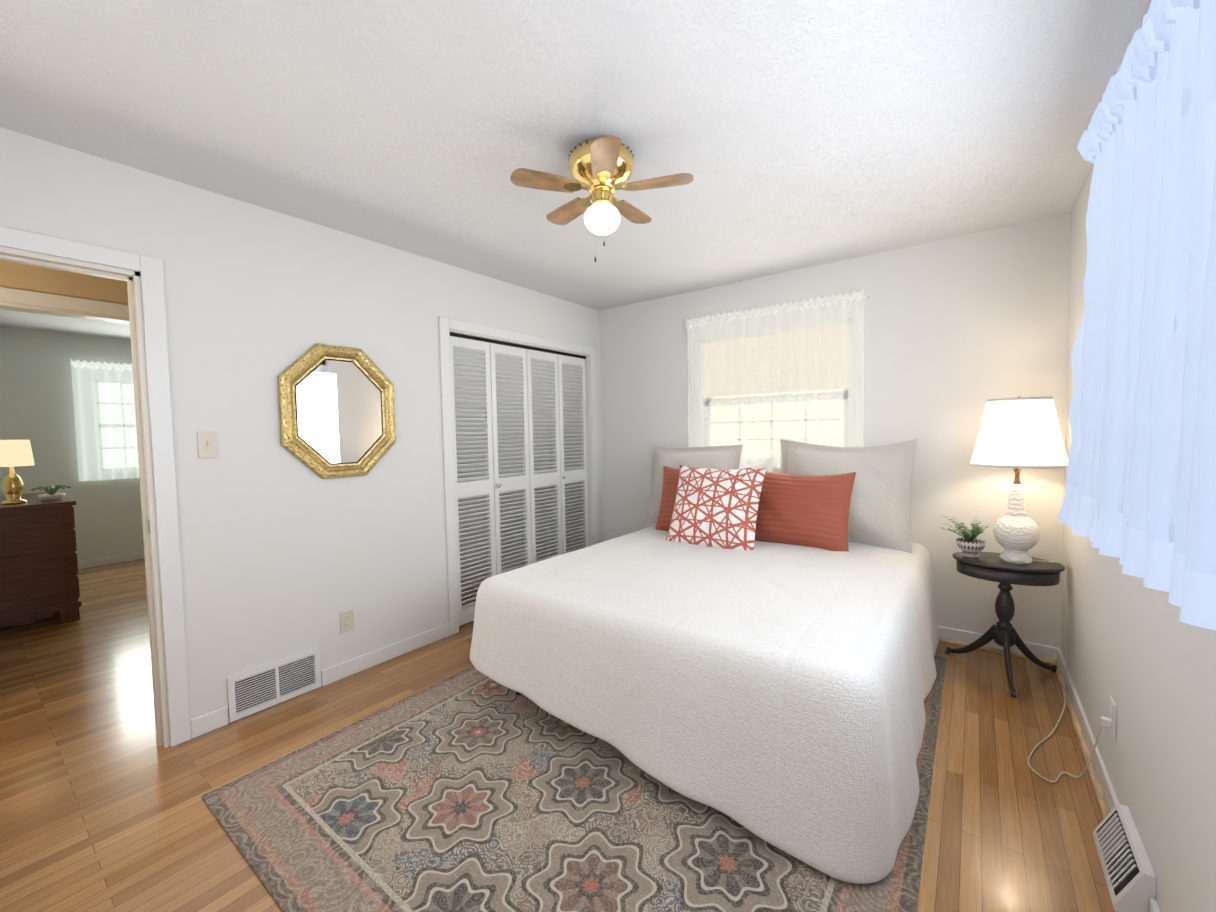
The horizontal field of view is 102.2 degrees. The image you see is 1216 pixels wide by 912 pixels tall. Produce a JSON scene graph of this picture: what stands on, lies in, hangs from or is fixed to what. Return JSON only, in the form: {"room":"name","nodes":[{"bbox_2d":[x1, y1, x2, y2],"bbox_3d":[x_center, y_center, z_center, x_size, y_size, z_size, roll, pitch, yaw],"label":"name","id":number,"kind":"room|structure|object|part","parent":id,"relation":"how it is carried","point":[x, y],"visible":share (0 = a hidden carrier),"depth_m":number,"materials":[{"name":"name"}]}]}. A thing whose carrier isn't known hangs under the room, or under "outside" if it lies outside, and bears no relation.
{"room":"bedroom","nodes":[
{"label":"bedroom","id":0,"kind":"room"},
{"bbox_2d":[0,260,127,317],"bbox_3d":[-3.433,0.070,2.012,0.120,2.440,4.360,1,3,37],"label":"wall","id":1,"kind":"structure","parent":0,"point":[19,276],"depth_m":2.60,"materials":[{"name":"beige paint"}]},
{"bbox_2d":[0,309,130,339],"bbox_3d":[-3.785,-1.318,4.602,3.580,0.100,3.300,1,3,37],"label":"ceiling","id":2,"kind":"structure","parent":0,"point":[34,321],"depth_m":4.67,"materials":[{"name":"white paint"}]},
{"bbox_2d":[0,327,143,560],"bbox_3d":[-5.148,-0.073,5.697,0.120,2.440,3.060,1,3,37],"label":"wall","id":3,"kind":"structure","parent":0,"point":[36,401],"depth_m":5.00,"materials":[{"name":"white paint"}]},
{"bbox_2d":[70,359,138,480],"bbox_3d":[-5.133,-0.395,5.491,0.068,1.260,1.140,1,3,37],"label":"curtain","id":4,"kind":"object","parent":3,"relation":"hanging from","point":[105,419],"visible":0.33,"depth_m":5.20,"materials":[{"name":"white fabric"}]},
{"bbox_2d":[78,551,144,569],"bbox_3d":[-5.078,1.104,5.705,0.014,0.085,3.000,1,3,37],"label":"baseboard","id":5,"kind":"structure","parent":3,"relation":"attached to","point":[103,561],"depth_m":5.30,"materials":[{"name":"white wood"}]},
{"bbox_2d":[0,127,602,735],"bbox_3d":[-1.315,-0.015,2.974,0.120,2.440,4.280,1,3,37],"label":"wall","id":6,"kind":"structure","parent":0,"point":[284,553],"depth_m":2.43,"materials":[{"name":"white paint"}]},
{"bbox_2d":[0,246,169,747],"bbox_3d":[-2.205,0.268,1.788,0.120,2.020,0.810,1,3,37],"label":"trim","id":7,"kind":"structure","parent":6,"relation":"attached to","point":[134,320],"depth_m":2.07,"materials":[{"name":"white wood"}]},
{"bbox_2d":[0,226,191,746],"bbox_3d":[-2.152,0.234,1.746,0.016,2.090,0.950,1,3,37],"label":"door frame","id":8,"kind":"structure","parent":6,"relation":"attached to","point":[150,268],"depth_m":2.09,"materials":[{"name":"white wood"}]},
{"bbox_2d":[148,519,150,533],"bbox_3d":[-1.942,0.299,2.077,0.027,0.060,0.003,1,3,37],"label":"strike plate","id":9,"kind":"structure","parent":6,"relation":"attached to","point":[149,532],"depth_m":2.07,"materials":[{"name":"gold metal"}]},
{"bbox_2d":[197,432,218,457],"bbox_3d":[-1.799,-0.050,2.209,0.018,0.116,0.072,1,3,37],"label":"light switch","id":10,"kind":"object","parent":6,"relation":"attached to","point":[207,444],"visible":1,"depth_m":2.21,"materials":[{"name":"beige plastic"}]},
{"bbox_2d":[190,706,227,730],"bbox_3d":[-1.625,1.182,2.698,0.014,0.085,1.110,1,3,37],"label":"baseboard","id":11,"kind":"structure","parent":6,"relation":"attached to","point":[210,721],"depth_m":2.22,"materials":[{"name":"white"}]},
{"bbox_2d":[227,647,320,722],"bbox_3d":[-1.648,1.128,2.443,0.012,0.211,0.400,1,3,37],"label":"air vent","id":12,"kind":"object","parent":6,"relation":"in","point":[252,691],"visible":1,"depth_m":2.43,"materials":[{"name":"white metal"}]},
{"bbox_2d":[277,343,395,478],"bbox_3d":[-1.444,-0.239,2.669,0.028,0.710,0.600,1,3,37],"label":"mirror","id":13,"kind":"object","parent":6,"relation":"attached to","point":[337,411],"visible":1,"depth_m":2.65,"materials":[{"name":"gold metal"}]},
{"bbox_3d":[-1.453,-0.239,2.675,0.008,0.710,0.600,1,3,37],"label":"glass","id":14,"kind":"part","parent":13,"relation":"part of","materials":[{"name":"white"}]},
{"bbox_2d":[340,609,353,633],"bbox_3d":[-1.443,0.915,2.714,0.010,0.116,0.072,1,3,37],"label":"electrical outlet","id":15,"kind":"object","parent":6,"relation":"attached to","point":[346,621],"visible":1,"depth_m":2.71,"materials":[{"name":"beige plastic"}]},
{"bbox_2d":[321,623,449,685],"bbox_3d":[-1.286,1.165,2.928,0.014,0.085,0.795,1,3,37],"label":"baseboard","id":16,"kind":"structure","parent":6,"relation":"attached to","point":[337,672],"depth_m":2.87,"materials":[{"name":"white wood"}]},
{"bbox_2d":[449,332,585,358],"bbox_3d":[-0.650,-0.847,3.834,0.045,0.022,1.450,1,3,37],"label":"door track","id":17,"kind":"object","parent":6,"relation":"attached to","point":[509,344],"visible":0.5,"depth_m":3.71,"materials":[{"name":"black metal"}]},
{"bbox_2d":[450,336,588,625],"bbox_3d":[-0.628,0.146,3.879,0.032,1.965,1.438,1,3,37],"label":"closet door","id":18,"kind":"structure","parent":17,"relation":"hanging from","point":[488,358],"depth_m":3.75,"materials":[{"name":"white wood"}]},
{"bbox_2d":[438,316,598,634],"bbox_3d":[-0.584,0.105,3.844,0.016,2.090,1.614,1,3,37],"label":"door frame","id":19,"kind":"structure","parent":6,"relation":"attached to","point":[445,323],"depth_m":3.25,"materials":[{"name":"white wood"}]},
{"bbox_2d":[454,361,581,587],"bbox_3d":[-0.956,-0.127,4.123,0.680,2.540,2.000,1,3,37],"label":"louvers","id":20,"kind":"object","parent":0,"point":[514,501],"depth_m":4.66,"materials":[{"name":"white paint"}]},
{"bbox_2d":[0,559,1114,911],"bbox_3d":[-2.509,1.287,2.583,8.110,0.080,6.460,1,3,37],"label":"floor","id":21,"kind":"structure","parent":0,"point":[104,807],"depth_m":1.92,"materials":[{"name":"brown wood"}]},
{"bbox_2d":[0,492,81,627],"bbox_3d":[-4.582,0.783,3.789,1.230,0.890,0.560,1,3,37],"label":"dresser","id":22,"kind":"object","parent":21,"relation":"on","point":[39,577],"visible":0.96,"depth_m":3.50,"materials":[{"name":"brown wood"}]},
{"bbox_2d":[0,440,34,504],"bbox_3d":[-4.295,0.114,3.533,0.219,0.460,0.219,1,3,31],"label":"lamp","id":23,"kind":"object","parent":22,"relation":"on","point":[14,453],"depth_m":3.50,"materials":[{"name":"gold metal"}]},
{"bbox_2d":[31,485,70,501],"bbox_3d":[-4.168,0.277,3.673,0.204,0.115,0.194,1,3,37],"label":"potted plant","id":24,"kind":"object","parent":22,"relation":"on","point":[52,495],"depth_m":3.65,"materials":[{"name":"green plant"}]},
{"bbox_2d":[202,656,946,911],"bbox_3d":[0.207,1.204,2.299,2.168,0.012,2.828,1,3,37],"label":"rug","id":25,"kind":"object","parent":21,"relation":"on","point":[472,789],"visible":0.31,"depth_m":1.64,"materials":[{"name":"fabric"}]},
{"bbox_2d":[470,439,938,883],"bbox_3d":[0.625,0.547,2.716,1.963,1.244,2.162,1,3,37],"label":"bed","id":26,"kind":"object","parent":25,"relation":"on","point":[752,648],"visible":1,"depth_m":1.94,"materials":[{"name":"white fabric"}]},
{"bbox_2d":[739,458,772,471],"bbox_3d":[0.975,0.224,3.511,0.530,0.427,0.167,1,3,37],"label":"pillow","id":27,"kind":"object","parent":26,"relation":"on","point":[767,464],"depth_m":3.44,"materials":[{"name":"white fabric"}]},
{"bbox_2d":[945,552,1064,697],"bbox_3d":[2.067,0.857,2.575,0.495,0.610,0.455,1,3,37],"label":"table","id":28,"kind":"object","parent":21,"relation":"on","point":[993,567],"visible":0.94,"depth_m":2.57,"materials":[{"name":"black wood"}]},
{"bbox_2d":[941,515,989,557],"bbox_3d":[1.964,0.442,2.703,0.216,0.209,0.238,1,3,37],"label":"plant","id":29,"kind":"object","parent":28,"relation":"on","point":[971,546],"visible":1,"depth_m":2.66,"materials":[{"name":"green plant"}]},
{"bbox_3d":[1.978,0.503,2.676,0.132,0.090,0.132,1,3,37],"label":"pot","id":30,"kind":"part","parent":29,"relation":"part of","materials":[{"name":"ceramic"}]},
{"bbox_2d":[970,396,1110,782],"bbox_3d":[1.905,0.443,2.251,0.409,1.470,1.192,1,3,37],"label":"lamp","id":31,"kind":"object","parent":28,"relation":"on","point":[1018,433],"depth_m":2.45,"materials":[{"name":"white ceramic"}]},
{"bbox_3d":[2.128,-0.123,2.545,0.401,0.349,0.401,1,3,37],"label":"lamp shade","id":32,"kind":"part","parent":31,"relation":"part of","materials":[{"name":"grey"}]},
{"bbox_3d":[1.947,0.873,2.148,0.207,0.619,1.035,1,3,37],"label":"lamp cord","id":33,"kind":"part","parent":31,"relation":"part of","materials":[{"name":"white plastic"}]},
{"bbox_2d":[0,0,1150,310],"bbox_3d":[-0.021,-1.262,1.930,3.410,0.100,4.280,1,3,37],"label":"ceiling","id":34,"kind":"structure","parent":0,"point":[792,134],"depth_m":1.71,"materials":[{"name":"white paint"}]},
{"bbox_2d":[510,136,692,261],"bbox_3d":[-0.016,-0.989,1.971,0.689,0.448,0.674,1,3,37],"label":"fan","id":35,"kind":"object","parent":34,"relation":"hanging from","point":[601,169],"visible":1,"depth_m":1.89,"materials":[{"name":"brown wood"}]},
{"bbox_3d":[-0.023,-0.938,1.952,0.144,0.106,0.144,1,3,37],"label":"globe","id":36,"kind":"part","parent":35,"relation":"part of","materials":[{"name":"white glass"}]},
{"bbox_2d":[599,213,1070,647],"bbox_3d":[1.294,-0.095,3.619,3.290,2.440,0.120,1,3,37],"label":"wall","id":37,"kind":"structure","parent":0,"point":[959,331],"depth_m":3.02,"materials":[{"name":"white paint"}]},
{"bbox_2d":[699,318,851,451],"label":"window","id":38,"kind":"structure","parent":37,"relation":"in","point":[798,343],"depth_m":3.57,"materials":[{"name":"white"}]},
{"bbox_2d":[704,324,847,396],"bbox_3d":[1.199,-0.681,3.629,1.060,0.433,0.036,1,3,37],"label":"shade","id":39,"kind":"object","parent":38,"relation":"attached to","point":[837,327],"depth_m":3.56,"materials":[{"name":"beige fabric"}]},
{"bbox_2d":[684,289,868,467],"bbox_3d":[1.155,-0.503,3.565,1.312,1.176,0.088,1,3,37],"label":"curtain","id":40,"kind":"object","parent":37,"relation":"hanging from","point":[750,458],"visible":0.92,"depth_m":3.54,"materials":[{"name":"white fabric"}]},
{"bbox_3d":[1.152,-1.035,3.550,1.312,0.012,0.064,1,3,37],"label":"rod","id":41,"kind":"part","parent":40,"relation":"part of","materials":[{"name":"white fabric"}]},
{"bbox_2d":[937,626,1053,658],"bbox_3d":[1.220,1.084,3.647,3.170,0.085,0.040,1,3,37],"label":"baseboard","id":42,"kind":"structure","parent":37,"relation":"attached to","point":[944,632],"depth_m":2.91,"materials":[{"name":"white wood"}]},
{"bbox_2d":[1060,164,1215,911],"bbox_3d":[1.285,0.032,0.959,0.120,2.440,4.160,1,3,37],"label":"wall","id":43,"kind":"structure","parent":0,"point":[1144,657],"depth_m":1.36,"materials":[{"name":"white paint"}]},
{"bbox_2d":[938,637,1160,911],"bbox_3d":[1.042,1.200,1.278,0.620,0.085,4.026,1,3,37],"label":"baseboard","id":44,"kind":"structure","parent":43,"relation":"attached to","point":[1106,796],"depth_m":2.02,"materials":[{"name":"white"}]},
{"bbox_2d":[1109,696,1116,738],"bbox_3d":[1.728,0.895,1.681,0.010,0.116,0.072,1,3,37],"label":"electrical outlet","id":45,"kind":"object","parent":43,"relation":"attached to","point":[1113,714],"visible":0.94,"depth_m":1.66,"materials":[{"name":"white plastic"}]},
{"bbox_2d":[1093,804,1155,911],"bbox_3d":[1.491,1.160,1.424,0.074,0.135,0.300,1,3,37],"label":"floor vent","id":46,"kind":"object","parent":43,"relation":"attached to","point":[1129,874],"visible":1,"depth_m":1.37,"materials":[{"name":"white metal"}]},
{"bbox_2d":[1057,0,1215,630],"bbox_3d":[1.054,-0.362,0.853,0.130,1.396,2.727,1,3,37],"label":"curtain","id":47,"kind":"object","parent":43,"relation":"hanging from","point":[1140,497],"visible":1,"depth_m":1.02,"materials":[{"name":"white fabric"}]}
]}

